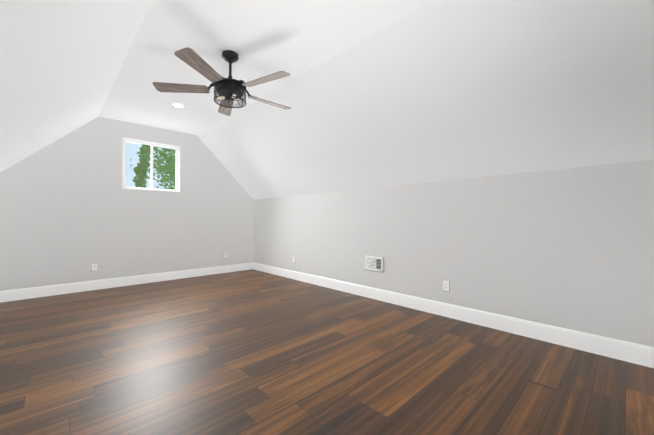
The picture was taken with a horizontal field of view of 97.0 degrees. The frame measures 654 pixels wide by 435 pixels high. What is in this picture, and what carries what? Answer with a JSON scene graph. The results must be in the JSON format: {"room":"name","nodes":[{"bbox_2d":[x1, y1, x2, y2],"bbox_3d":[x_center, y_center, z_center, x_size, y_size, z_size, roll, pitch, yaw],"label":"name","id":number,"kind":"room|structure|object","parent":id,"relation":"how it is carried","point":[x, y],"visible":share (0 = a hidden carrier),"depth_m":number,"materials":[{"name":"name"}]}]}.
{"room":"empty attic room","nodes":[
{"label":"empty attic room","id":0,"kind":"room"},
{"bbox_2d":[0,0,150,171],"bbox_3d":[-1.302,-1.093,1.152,1.350,1.320,8.300,0,-1,-44],"label":"ceiling","id":1,"kind":"structure","parent":0,"point":[61,62],"depth_m":2.18,"materials":[{"name":"white paint"}]},
{"bbox_2d":[0,116,252,290],"bbox_3d":[-3.083,-0.301,5.077,4.190,2.850,0.150,0,-1,-44],"label":"wall","id":2,"kind":"structure","parent":0,"point":[72,210],"depth_m":4.60,"materials":[{"name":"grey paint"}]},
{"bbox_2d":[92,263,97,270],"bbox_3d":[-3.594,0.771,4.473,0.074,0.119,0.008,0,-1,-44],"label":"electrical outlet","id":3,"kind":"object","parent":2,"relation":"attached to","point":[94,266],"visible":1,"depth_m":4.48,"materials":[{"name":"white plastic"}]},
{"bbox_2d":[0,262,251,301],"bbox_3d":[-3.022,1.049,5.011,3.840,0.150,0.016,0,-1,-44],"label":"baseboard","id":4,"kind":"structure","parent":2,"relation":"attached to","point":[58,289],"depth_m":4.59,"materials":[{"name":"white wood"}]},
{"bbox_2d":[122,137,179,191],"bbox_3d":[-3.069,-0.891,5.074,0.880,0.850,0.131,0,-1,-44],"label":"window","id":5,"kind":"structure","parent":2,"relation":"in","point":[177,160],"depth_m":5.08,"materials":[{"name":"white plastic"}]},
{"bbox_2d":[99,0,430,134],"bbox_3d":[-0.273,-1.671,2.135,1.490,0.150,8.300,0,-1,-44],"label":"ceiling","id":6,"kind":"structure","parent":0,"point":[295,39],"depth_m":2.66,"materials":[{"name":"white paint"}]},
{"bbox_2d":[171,103,184,107],"bbox_3d":[-2.097,-1.581,4.072,0.174,0.012,0.174,0,-1,-44],"label":"recessed light","id":7,"kind":"object","parent":6,"relation":"in","point":[178,105],"visible":1,"depth_m":4.08,"materials":[{"name":"white plastic"}]},
{"bbox_2d":[152,47,291,115],"bbox_3d":[-0.907,-1.357,2.853,1.294,0.468,1.348,0,-1,-44],"label":"ceiling fan","id":8,"kind":"object","parent":6,"relation":"hanging from","point":[229,90],"visible":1,"depth_m":2.73,"materials":[{"name":"black metal"}]},
{"bbox_2d":[0,269,653,434],"bbox_3d":[-0.273,1.154,2.115,4.190,0.100,8.300,0,-1,-44],"label":"floor","id":9,"kind":"structure","parent":0,"point":[250,352],"depth_m":2.08,"materials":[{"name":"brown wood"}]},
{"bbox_2d":[197,0,653,198],"bbox_3d":[0.755,-1.079,3.110,1.350,1.320,8.300,0,-1,-44],"label":"ceiling","id":10,"kind":"structure","parent":0,"point":[435,90],"depth_m":2.49,"materials":[{"name":"white paint"}]},
{"bbox_2d":[253,160,653,346],"bbox_3d":[1.190,0.348,3.514,0.150,1.530,8.300,0,-1,-44],"label":"wall","id":11,"kind":"structure","parent":0,"point":[570,248],"depth_m":2.85,"materials":[{"name":"grey paint"}]},
{"bbox_2d":[364,255,383,272],"bbox_3d":[0.638,0.634,3.969,0.018,0.209,0.329,0,-1,-44],"label":"air vent","id":12,"kind":"object","parent":11,"relation":"in","point":[374,263],"visible":1,"depth_m":3.96,"materials":[{"name":"white plastic"}]},
{"bbox_2d":[443,280,449,291],"bbox_3d":[1.337,0.768,3.241,0.008,0.119,0.074,0,-1,-44],"label":"electrical outlet","id":13,"kind":"object","parent":11,"relation":"attached to","point":[446,285],"visible":1,"depth_m":3.24,"materials":[{"name":"white plastic"}]},
{"bbox_2d":[252,262,653,367],"bbox_3d":[1.129,1.038,3.452,0.016,0.150,8.000,0,-1,-44],"label":"baseboard","id":14,"kind":"structure","parent":11,"relation":"attached to","point":[635,353],"depth_m":2.84,"materials":[{"name":"white wood"}]},
{"label":"outside","id":15,"kind":"structure","parent":0,"visible":0},
{"bbox_2d":[130,144,174,189],"bbox_3d":[-7.991,-1.826,11.775,8.674,7.040,8.592,0,-1,-44],"label":"tree","id":16,"kind":"object","parent":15,"point":[139,173],"depth_m":10.33,"materials":[{"name":"green plant"}]}
]}

